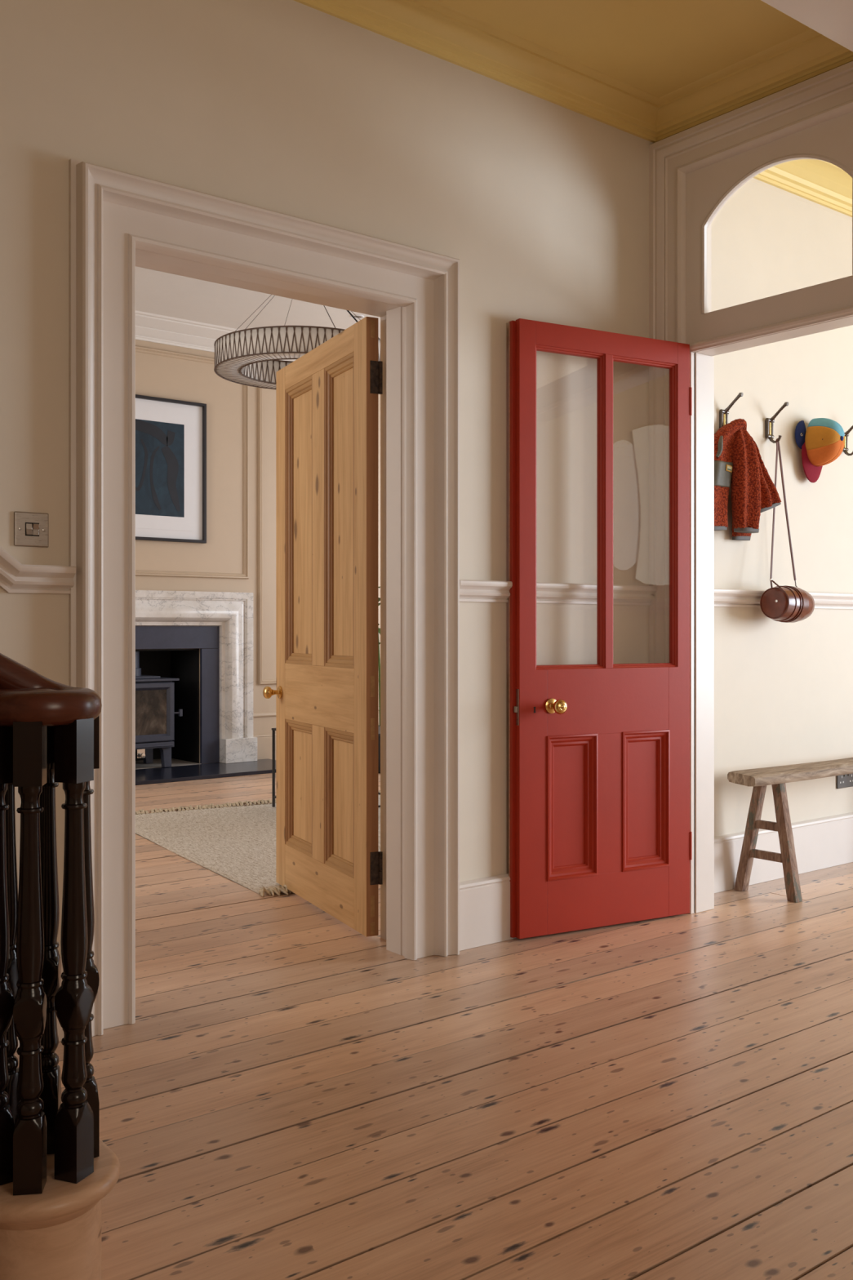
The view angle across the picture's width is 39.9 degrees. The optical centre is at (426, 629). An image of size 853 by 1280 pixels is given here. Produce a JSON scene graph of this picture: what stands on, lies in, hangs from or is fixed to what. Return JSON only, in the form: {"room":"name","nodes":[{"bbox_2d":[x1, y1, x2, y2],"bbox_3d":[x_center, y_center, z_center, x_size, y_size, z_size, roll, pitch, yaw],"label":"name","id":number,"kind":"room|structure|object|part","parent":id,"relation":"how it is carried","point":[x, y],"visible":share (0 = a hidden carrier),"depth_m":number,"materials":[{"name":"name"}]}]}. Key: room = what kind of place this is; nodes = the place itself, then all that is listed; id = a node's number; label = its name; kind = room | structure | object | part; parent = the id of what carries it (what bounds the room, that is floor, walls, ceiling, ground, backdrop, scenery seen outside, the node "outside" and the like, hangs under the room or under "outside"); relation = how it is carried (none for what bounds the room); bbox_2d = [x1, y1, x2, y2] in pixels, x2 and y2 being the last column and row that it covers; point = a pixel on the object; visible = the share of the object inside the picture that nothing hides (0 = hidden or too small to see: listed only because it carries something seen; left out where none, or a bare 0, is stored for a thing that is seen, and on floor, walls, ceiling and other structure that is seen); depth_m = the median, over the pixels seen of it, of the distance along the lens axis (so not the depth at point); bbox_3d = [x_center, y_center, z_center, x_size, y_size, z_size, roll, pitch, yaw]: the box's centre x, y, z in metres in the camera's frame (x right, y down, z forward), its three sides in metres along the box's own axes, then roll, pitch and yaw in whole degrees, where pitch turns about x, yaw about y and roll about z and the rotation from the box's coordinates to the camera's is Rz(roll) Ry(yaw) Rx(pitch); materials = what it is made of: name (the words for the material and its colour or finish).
{"room":"house entrance hallway","nodes":[
{"label":"house entrance hallway","id":0,"kind":"room"},
{"bbox_2d":[135,339,380,764],"bbox_3d":[-2.285,-0.595,8.642,7.900,3.350,0.520,0,0,-39],"label":"wall","id":1,"kind":"structure","parent":0,"point":[156,375],"depth_m":8.94,"materials":[{"name":"paint"}]},
{"bbox_2d":[135,394,206,543],"bbox_3d":[-2.077,-1.162,8.450,1.090,1.040,0.036,0,0,-39],"label":"framed picture","id":2,"kind":"object","parent":1,"relation":"attached to","point":[171,434],"visible":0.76,"depth_m":8.62},
{"bbox_2d":[135,418,184,517],"bbox_3d":[-2.081,-1.168,8.453,0.744,0.684,0.001,0,0,-39],"label":"print","id":3,"kind":"object","parent":2,"relation":"attached to","point":[159,442],"depth_m":8.56},
{"bbox_2d":[135,346,248,578],"bbox_3d":[-2.083,-1.210,8.454,1.838,1.651,0.027,0,0,-39],"label":"trim","id":4,"kind":"structure","parent":1,"relation":"attached to","point":[138,348],"depth_m":9.01,"materials":[{"name":"paint"}]},
{"bbox_2d":[135,310,296,361],"bbox_3d":[-2.072,-2.158,8.338,7.550,0.145,0.220,0,0,-39],"label":"trim","id":5,"kind":"structure","parent":1,"relation":"attached to","point":[150,327],"depth_m":8.56,"materials":[{"name":"white paint"}]},
{"bbox_2d":[253,733,275,759],"bbox_3d":[-0.278,0.923,9.912,2.780,0.214,0.025,0,0,-39],"label":"baseboard","id":6,"kind":"structure","parent":1,"relation":"attached to","point":[264,740],"depth_m":9.11,"materials":[{"name":"paint"}]},
{"bbox_2d":[253,706,378,717],"bbox_3d":[-0.280,0.664,9.916,2.780,0.032,0.016,0,0,-39],"label":"trim","id":7,"kind":"structure","parent":1,"relation":"attached to","point":[270,713],"depth_m":9.12,"materials":[{"name":"paint"}]},
{"bbox_2d":[257,387,378,684],"bbox_3d":[-0.596,-0.803,9.654,1.800,2.466,0.027,0,0,-39],"label":"trim","id":8,"kind":"structure","parent":1,"relation":"attached to","point":[260,681],"depth_m":9.10,"materials":[{"name":"paint"}]},
{"bbox_2d":[135,266,380,338],"bbox_3d":[-0.817,-2.280,6.743,7.800,0.100,5.280,0,0,-39],"label":"ceiling","id":9,"kind":"structure","parent":0,"point":[157,292],"depth_m":8.11,"materials":[{"name":"white paint"}]},
{"bbox_2d":[213,296,380,389],"bbox_3d":[-0.748,-1.886,7.088,1.050,0.691,1.050,0,0,-45],"label":"pendant light","id":10,"kind":"object","parent":9,"relation":"hanging from","point":[250,357],"visible":0.46,"depth_m":6.67,"materials":[{"name":"grey metal"}]},
{"bbox_2d":[215,353,306,388],"bbox_3d":[-0.748,-1.544,7.088,1.040,0.002,1.040,0,0,-39],"label":"diffuser","id":11,"kind":"object","parent":10,"relation":"attached to","point":[229,366],"depth_m":6.92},
{"bbox_3d":[-0.748,-1.619,7.088,0.746,0.143,0.746,0,0,-39],"label":"lamp shade","id":12,"kind":"part","parent":10,"relation":"part of","materials":[{"name":"black metal"}]},
{"bbox_3d":[-0.748,-1.619,7.088,1.042,0.143,1.042,0,0,-39],"label":"lamp shade","id":13,"kind":"part","parent":10,"relation":"part of","materials":[{"name":"black metal"}]},
{"bbox_3d":[-0.525,-1.954,7.046,0.460,0.509,0.017,0,0,10],"label":"power cord","id":14,"kind":"part","parent":10,"relation":"part of","materials":[{"name":"black metal"}]},
{"bbox_2d":[351,314,364,319],"bbox_3d":[-0.493,-2.228,8.380,0.096,0.009,0.096,0,0,-39],"label":"recessed light","id":15,"kind":"object","parent":9,"relation":"in","point":[358,316],"visible":0.83,"depth_m":8.37,"materials":[{"name":"grey metal"}]},
{"bbox_2d":[0,0,852,953],"bbox_3d":[0.209,-0.595,4.040,9.800,3.350,0.255,0,0,-39],"label":"wall","id":16,"kind":"structure","parent":0,"point":[293,108],"depth_m":3.86,"materials":[{"name":"paint"}]},
{"bbox_2d":[13,511,48,547],"bbox_3d":[-0.977,-0.247,2.911,0.086,0.086,0.011,0,0,-39],"label":"light switch","id":17,"kind":"object","parent":16,"relation":"attached to","point":[30,529],"visible":1,"depth_m":2.91,"materials":[{"name":"metal"}]},
{"bbox_2d":[0,546,75,594],"bbox_3d":[-1.346,-0.523,2.598,1.169,0.869,0.036,0,0,-39],"label":"trim","id":18,"kind":"structure","parent":16,"relation":"attached to","point":[15,576],"depth_m":2.90,"materials":[{"name":"paint"}]},
{"bbox_2d":[16,952,63,1050],"bbox_3d":[-1.029,0.923,2.861,0.333,0.214,0.025,0,0,-39],"label":"baseboard","id":19,"kind":"structure","parent":16,"relation":"attached to","point":[60,1033],"depth_m":2.94,"materials":[{"name":"paint"}]},
{"bbox_2d":[68,158,459,1036],"bbox_3d":[-0.475,-0.079,3.456,1.273,2.218,0.317,0,0,-39],"label":"trim","id":20,"kind":"structure","parent":16,"relation":"attached to","point":[119,222],"depth_m":3.42,"materials":[{"name":"paint"}]},
{"bbox_2d":[262,316,382,937],"bbox_3d":[-0.379,-0.008,4.295,0.184,2.044,0.940,0,0,-26],"label":"door","id":21,"kind":"structure","parent":16,"relation":"in","point":[327,855],"depth_m":4.20,"materials":[{"name":"brown wood"}]},
{"bbox_3d":[-0.615,0.250,4.643,0.060,0.050,0.050,0,0,-26],"label":"knob","id":22,"kind":"part","parent":21,"relation":"part of","materials":[{"name":"gold metal"}]},
{"bbox_3d":[-0.479,-0.402,4.478,0.021,1.074,0.309,0,0,-26],"label":"panel moulding","id":23,"kind":"part","parent":21,"relation":"part of","materials":[{"name":"brown wood"}]},
{"bbox_3d":[-0.479,0.598,4.478,0.021,0.494,0.309,0,0,-26],"label":"panel moulding","id":24,"kind":"part","parent":21,"relation":"part of","materials":[{"name":"brown wood"}]},
{"bbox_3d":[-0.479,-0.402,4.478,0.021,1.074,0.309,0,0,-26],"label":"panel moulding","id":25,"kind":"part","parent":21,"relation":"part of","materials":[{"name":"brown wood"}]},
{"bbox_3d":[-0.479,0.598,4.478,0.021,0.494,0.309,0,0,-26],"label":"panel moulding","id":26,"kind":"part","parent":21,"relation":"part of","materials":[{"name":"brown wood"}]},
{"bbox_3d":[-0.466,-0.402,4.484,0.008,1.060,0.295,0,0,-26],"label":"panel","id":27,"kind":"part","parent":21,"relation":"part of","materials":[{"name":"brown wood"}]},
{"bbox_3d":[-0.466,0.598,4.484,0.008,0.480,0.295,0,0,-26],"label":"panel","id":28,"kind":"part","parent":21,"relation":"part of","materials":[{"name":"brown wood"}]},
{"bbox_3d":[-0.381,-0.984,4.300,0.043,0.092,0.713,0,0,-26],"label":"rail","id":29,"kind":"part","parent":21,"relation":"part of","materials":[{"name":"brown wood"}]},
{"bbox_3d":[-0.381,0.243,4.300,0.043,0.218,0.713,0,0,-26],"label":"lock rail","id":30,"kind":"part","parent":21,"relation":"part of","materials":[{"name":"brown wood"}]},
{"bbox_3d":[-0.381,0.929,4.300,0.043,0.170,0.713,0,0,-26],"label":"rail","id":31,"kind":"part","parent":21,"relation":"part of","materials":[{"name":"brown wood"}]},
{"bbox_3d":[-0.297,-0.402,4.101,0.021,1.074,0.286,0,0,-26],"label":"panel moulding","id":32,"kind":"part","parent":21,"relation":"part of","materials":[{"name":"brown wood"}]},
{"bbox_3d":[-0.297,0.598,4.101,0.021,0.494,0.286,0,0,-26],"label":"panel moulding","id":33,"kind":"part","parent":21,"relation":"part of","materials":[{"name":"brown wood"}]},
{"bbox_3d":[-0.297,-0.402,4.101,0.021,1.074,0.286,0,0,-26],"label":"panel moulding","id":34,"kind":"part","parent":21,"relation":"part of","materials":[{"name":"brown wood"}]},
{"bbox_3d":[-0.297,0.598,4.101,0.021,0.494,0.286,0,0,-26],"label":"panel moulding","id":35,"kind":"part","parent":21,"relation":"part of","materials":[{"name":"brown wood"}]},
{"bbox_3d":[-0.284,-0.402,4.107,0.008,1.060,0.272,0,0,-26],"label":"panel","id":36,"kind":"part","parent":21,"relation":"part of","materials":[{"name":"brown wood"}]},
{"bbox_3d":[-0.284,0.598,4.107,0.008,0.480,0.272,0,0,-26],"label":"panel","id":37,"kind":"part","parent":21,"relation":"part of","materials":[{"name":"brown wood"}]},
{"bbox_2d":[459,873,515,951],"bbox_3d":[0.467,0.923,4.069,0.958,0.214,0.025,0,0,-39],"label":"baseboard","id":38,"kind":"structure","parent":16,"relation":"attached to","point":[484,902],"depth_m":3.83,"materials":[{"name":"paint"}]},
{"bbox_2d":[459,579,657,604],"bbox_3d":[0.471,-0.123,4.064,0.958,0.069,0.036,0,0,-39],"label":"trim","id":39,"kind":"structure","parent":16,"relation":"attached to","point":[487,591],"depth_m":4.04,"materials":[{"name":"paint"}]},
{"bbox_2d":[293,0,852,142],"bbox_3d":[-0.973,-1.866,2.264,5.530,0.098,1.025,0,0,-39],"label":"trim","id":40,"kind":"structure","parent":16,"relation":"attached to","point":[434,28],"depth_m":3.91,"materials":[{"name":"paint"}]},
{"bbox_2d":[508,318,692,938],"bbox_3d":[0.632,-0.002,4.040,0.756,2.047,0.116,0,0,-29],"label":"door","id":41,"kind":"structure","parent":16,"relation":"in","point":[600,835],"depth_m":4.04,"materials":[{"name":"red paint"}]},
{"bbox_3d":[0.296,0.258,3.883,0.012,0.120,0.015,0,0,-29],"label":"lock plate","id":42,"kind":"part","parent":41,"relation":"part of","materials":[{"name":"metal"}]},
{"bbox_3d":[0.437,0.257,3.901,0.050,0.050,0.062,0,0,-29],"label":"knob","id":43,"kind":"part","parent":41,"relation":"part of","materials":[{"name":"gold metal"}]},
{"bbox_3d":[0.483,0.600,3.999,0.194,0.470,0.007,0,0,-29],"label":"panel","id":44,"kind":"part","parent":41,"relation":"part of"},
{"bbox_3d":[0.491,0.600,3.986,0.210,0.486,0.026,0,0,-29],"label":"panel moulding","id":45,"kind":"part","parent":41,"relation":"part of","materials":[{"name":"red paint"}]},
{"bbox_3d":[0.621,-0.987,4.074,0.611,0.077,0.044,0,0,-29],"label":"rail","id":46,"kind":"part","parent":41,"relation":"part of","materials":[{"name":"red paint"}]},
{"bbox_3d":[0.623,0.247,4.075,0.522,0.225,0.044,0,0,-29],"label":"lock rail","id":47,"kind":"part","parent":41,"relation":"part of","materials":[{"name":"red paint"}]},
{"bbox_3d":[0.623,0.931,4.075,0.522,0.182,0.044,0,0,-29],"label":"rail","id":48,"kind":"part","parent":41,"relation":"part of","materials":[{"name":"red paint"}]},
{"bbox_3d":[0.761,0.600,4.153,0.195,0.470,0.006,0,0,-29],"label":"panel","id":49,"kind":"part","parent":41,"relation":"part of","materials":[{"name":"red paint"}]},
{"bbox_3d":[0.769,0.600,4.139,0.211,0.486,0.026,0,0,-29],"label":"panel moulding","id":50,"kind":"part","parent":41,"relation":"part of","materials":[{"name":"red paint"}]},
{"bbox_2d":[719,392,743,428],"bbox_3d":[1.199,-0.843,4.616,0.043,0.163,0.092,0,0,-39],"label":"coat hook","id":51,"kind":"object","parent":16,"relation":"attached to","point":[723,414],"visible":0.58,"depth_m":4.63,"materials":[{"name":"grey metal"}]},
{"bbox_3d":[1.175,-0.825,4.645,0.012,0.058,0.012,0,0,-39],"label":"rod","id":52,"kind":"part","parent":51,"relation":"part of","materials":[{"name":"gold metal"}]},
{"bbox_3d":[1.176,-0.825,4.644,0.043,0.083,0.019,0,0,-39],"label":"plate","id":53,"kind":"part","parent":51,"relation":"part of","materials":[{"name":"grey metal"}]},
{"bbox_2d":[714,418,782,540],"bbox_3d":[1.238,-0.589,4.615,0.405,0.469,0.137,0,0,-39],"label":"jacket","id":54,"kind":"object","parent":51,"relation":"hanging from","point":[737,456],"visible":0.91,"depth_m":4.57,"materials":[{"name":"red fabric"}]},
{"bbox_3d":[1.143,-0.601,4.572,0.203,0.421,0.072,0,0,-39],"label":"panel","id":55,"kind":"part","parent":54,"relation":"part of","materials":[{"name":"red fabric"}]},
{"bbox_3d":[1.265,-0.448,4.699,0.130,0.166,0.038,0,0,-39],"label":"panel","id":56,"kind":"part","parent":54,"relation":"part of","materials":[{"name":"fabric"}]},
{"bbox_2d":[765,401,788,443],"bbox_3d":[1.435,-0.843,4.807,0.043,0.163,0.092,0,0,-39],"label":"coat hook","id":57,"kind":"object","parent":16,"relation":"attached to","point":[769,421],"visible":1,"depth_m":4.82,"materials":[{"name":"grey metal"}]},
{"bbox_3d":[1.412,-0.825,4.836,0.012,0.058,0.012,0,0,-39],"label":"rod","id":58,"kind":"part","parent":57,"relation":"part of","materials":[{"name":"gold metal"}]},
{"bbox_3d":[1.412,-0.825,4.835,0.043,0.083,0.019,0,0,-39],"label":"plate","id":59,"kind":"part","parent":57,"relation":"part of","materials":[{"name":"grey metal"}]},
{"bbox_2d":[760,438,814,622],"bbox_3d":[1.463,-0.403,4.744,0.234,0.755,0.155,0,0,-39],"label":"leather bag","id":60,"kind":"object","parent":57,"relation":"hanging from","point":[785,603],"visible":1,"depth_m":4.69,"materials":[{"name":"brown leather"}]},
{"bbox_2d":[714,812,852,893],"bbox_3d":[2.487,0.923,5.699,3.970,0.214,0.025,0,0,-39],"label":"baseboard","id":61,"kind":"structure","parent":16,"relation":"attached to","point":[820,843],"depth_m":4.94,"materials":[{"name":"paint"}]},
{"bbox_2d":[714,588,852,608],"bbox_3d":[2.491,-0.123,5.695,3.970,0.069,0.036,0,0,-39],"label":"trim","id":62,"kind":"structure","parent":16,"relation":"attached to","point":[722,597],"depth_m":4.75,"materials":[{"name":"paint"}]},
{"bbox_2d":[753,159,852,217],"bbox_3d":[2.523,-1.890,5.654,3.970,0.110,0.140,0,0,-39],"label":"trim","id":63,"kind":"structure","parent":16,"relation":"attached to","point":[823,183],"depth_m":4.96,"materials":[{"name":"paint"}]},
{"bbox_2d":[795,417,845,482],"bbox_3d":[1.674,-0.757,4.945,0.198,0.273,0.154,0,0,-39],"label":"baseball cap","id":64,"kind":"object","parent":16,"relation":"hanging from","point":[824,440],"visible":1,"depth_m":4.92,"materials":[{"name":"multicoloured fabric"}]},
{"bbox_3d":[1.657,-0.802,4.910,0.144,0.100,0.044,0,0,23],"label":"crown panel","id":65,"kind":"part","parent":64,"relation":"part of","materials":[{"name":"fabric"}]},
{"bbox_3d":[1.664,-0.744,4.921,0.126,0.103,0.064,0,0,43],"label":"crown panel","id":66,"kind":"part","parent":64,"relation":"part of","materials":[{"name":"orange fabric"}]},
{"bbox_3d":[1.673,-0.845,4.932,0.077,0.099,0.122,0,0,-39],"label":"crown panel","id":67,"kind":"part","parent":64,"relation":"part of","materials":[{"name":"teal fabric"}]},
{"bbox_3d":[1.712,-0.743,4.961,0.077,0.105,0.118,0,0,-39],"label":"crown panel","id":68,"kind":"part","parent":64,"relation":"part of","materials":[{"name":"orange fabric"}]},
{"bbox_3d":[1.723,-0.844,4.973,0.064,0.097,0.128,0,0,-33],"label":"crown panel","id":69,"kind":"part","parent":64,"relation":"part of","materials":[{"name":"teal fabric"}]},
{"bbox_2d":[836,773,852,788],"bbox_3d":[1.859,0.658,5.201,0.146,0.086,0.010,0,0,-39],"label":"wall socket","id":70,"kind":"object","parent":16,"relation":"attached to","point":[842,780],"visible":0.56,"depth_m":5.19,"materials":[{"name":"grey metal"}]},
{"bbox_2d":[842,425,852,455],"bbox_3d":[1.866,-0.843,5.155,0.043,0.163,0.092,0,0,-39],"label":"coat hook","id":71,"kind":"object","parent":16,"relation":"attached to","point":[846,449],"visible":0.69,"depth_m":5.17,"materials":[{"name":"grey metal"}]},
{"bbox_3d":[1.843,-0.825,5.183,0.043,0.083,0.019,0,0,-39],"label":"plate","id":72,"kind":"part","parent":71,"relation":"part of","materials":[{"name":"grey metal"}]},
{"bbox_2d":[13,773,852,1279],"bbox_3d":[0.405,1.090,3.797,9.800,0.120,11.000,0,0,-39],"label":"floor","id":73,"kind":"structure","parent":0,"point":[290,1094],"depth_m":2.59,"materials":[{"name":"brown wood"}]},
{"bbox_2d":[0,653,119,1279],"bbox_3d":[-1.261,0.172,1.906,1.194,1.716,1.166,0,0,-39],"label":"staircase","id":74,"kind":"structure","parent":73,"relation":"on","point":[56,1171],"depth_m":1.79,"materials":[{"name":"brown wood"}]},
{"bbox_3d":[-0.985,-0.269,1.538,1.160,0.834,0.189,0,0,-39],"label":"handrail","id":75,"kind":"part","parent":74,"relation":"part of","materials":[{"name":"brown wood"}]},
{"bbox_2d":[135,590,275,785],"bbox_3d":[-2.029,0.376,8.389,2.160,1.308,1.135,0,0,-39],"label":"fireplace","id":76,"kind":"object","parent":73,"relation":"on","point":[221,623],"visible":0.51,"depth_m":8.79,"materials":[{"name":"stone"}]},
{"bbox_2d":[135,651,182,767],"bbox_3d":[-2.138,0.582,8.547,0.580,0.840,0.452,0,0,-39],"label":"wood stove","id":77,"kind":"object","parent":76,"relation":"in","point":[154,695],"visible":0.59,"depth_m":8.45,"materials":[{"name":"metal"}]},
{"bbox_3d":[-2.093,0.927,8.778,0.087,0.150,0.050,0,0,-39],"label":"leg","id":78,"kind":"part","parent":77,"relation":"part of","materials":[{"name":"metal"}]},
{"bbox_3d":[-2.027,0.597,8.386,0.390,0.342,0.006,0,0,-39],"label":"glass pane","id":79,"kind":"part","parent":77,"relation":"part of","materials":[{"name":"black glass"}]},
{"bbox_3d":[-2.150,0.357,8.539,0.550,0.035,0.450,0,0,-39],"label":"plate","id":80,"kind":"part","parent":77,"relation":"part of","materials":[{"name":"metal"}]},
{"bbox_3d":[-1.905,0.927,8.544,0.087,0.150,0.050,0,0,-39],"label":"leg","id":81,"kind":"part","parent":77,"relation":"part of","materials":[{"name":"metal"}]},
{"bbox_3d":[-1.812,0.610,8.551,0.069,0.051,0.025,0,0,-34],"label":"door handle","id":82,"kind":"part","parent":77,"relation":"part of","materials":[{"name":"metal"}]},
{"bbox_2d":[135,791,380,897],"bbox_3d":[-0.216,1.014,6.075,2.329,0.032,2.298,0,0,-31],"label":"woven rug","id":83,"kind":"object","parent":73,"relation":"on","point":[237,843],"visible":0.27,"depth_m":5.77,"materials":[{"name":"fabric"}]},
{"bbox_2d":[271,725,380,807],"bbox_3d":[-0.450,0.791,6.633,0.568,0.450,0.688,0,0,-39],"label":"coffee table","id":84,"kind":"object","parent":83,"relation":"on","point":[273,797],"visible":0.19,"depth_m":6.71,"materials":[{"name":"black metal"}]},
{"bbox_3d":[-0.874,0.797,6.721,0.012,0.440,0.012,0,0,-39],"label":"leg","id":85,"kind":"part","parent":84,"relation":"part of","materials":[{"name":"black metal"}]},
{"bbox_2d":[377,586,380,773],"bbox_3d":[-0.320,0.358,8.530,0.483,1.344,0.422,0,0,-39],"label":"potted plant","id":86,"kind":"object","parent":73,"relation":"on","point":[379,598],"visible":0.09,"depth_m":8.44,"materials":[{"name":"green plant"}]},
{"bbox_3d":[-0.313,0.330,8.524,0.228,0.901,0.239,0,0,-39],"label":"stem","id":87,"kind":"part","parent":86,"relation":"part of","materials":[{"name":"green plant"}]},
{"bbox_3d":[-0.321,0.870,8.518,0.340,0.320,0.340,0,0,-39],"label":"plant pot","id":88,"kind":"part","parent":86,"relation":"part of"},
{"bbox_2d":[727,757,852,902],"bbox_3d":[1.775,0.787,4.915,1.505,0.484,0.288,0,0,-39],"label":"wooden bench","id":89,"kind":"object","parent":73,"relation":"on","point":[776,776],"visible":1,"depth_m":4.54,"materials":[{"name":"brown wood"}]},
{"bbox_3d":[1.275,0.803,4.618,0.127,0.454,0.047,0,0,36],"label":"leg","id":90,"kind":"part","parent":89,"relation":"part of","materials":[{"name":"brown wood"}]},
{"bbox_3d":[1.375,0.802,4.494,0.048,0.454,0.137,0,0,-26],"label":"leg","id":91,"kind":"part","parent":89,"relation":"part of","materials":[{"name":"brown wood"}]},
{"bbox_3d":[1.771,0.570,4.920,1.505,0.049,0.168,0,0,-39],"label":"seat","id":92,"kind":"part","parent":89,"relation":"part of","materials":[{"name":"brown wood"}]},
{"bbox_2d":[436,0,811,97],"bbox_3d":[-1.012,-1.965,2.232,5.630,0.100,1.025,0,0,-39],"label":"ceiling","id":93,"kind":"structure","parent":0,"point":[659,48],"depth_m":3.76,"materials":[{"name":"paint"}]},
{"bbox_2d":[648,61,852,914],"bbox_3d":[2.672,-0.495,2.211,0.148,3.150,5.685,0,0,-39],"label":"door frame","id":94,"kind":"structure","parent":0,"point":[694,171],"depth_m":4.26,"materials":[{"name":"paint"}]},
{"bbox_2d":[761,0,852,51],"bbox_3d":[0.774,-1.840,0.021,5.630,0.360,4.660,0,0,-39],"label":"ceiling","id":95,"kind":"structure","parent":0,"point":[833,19],"depth_m":3.18,"materials":[{"name":"paint"}]}
]}

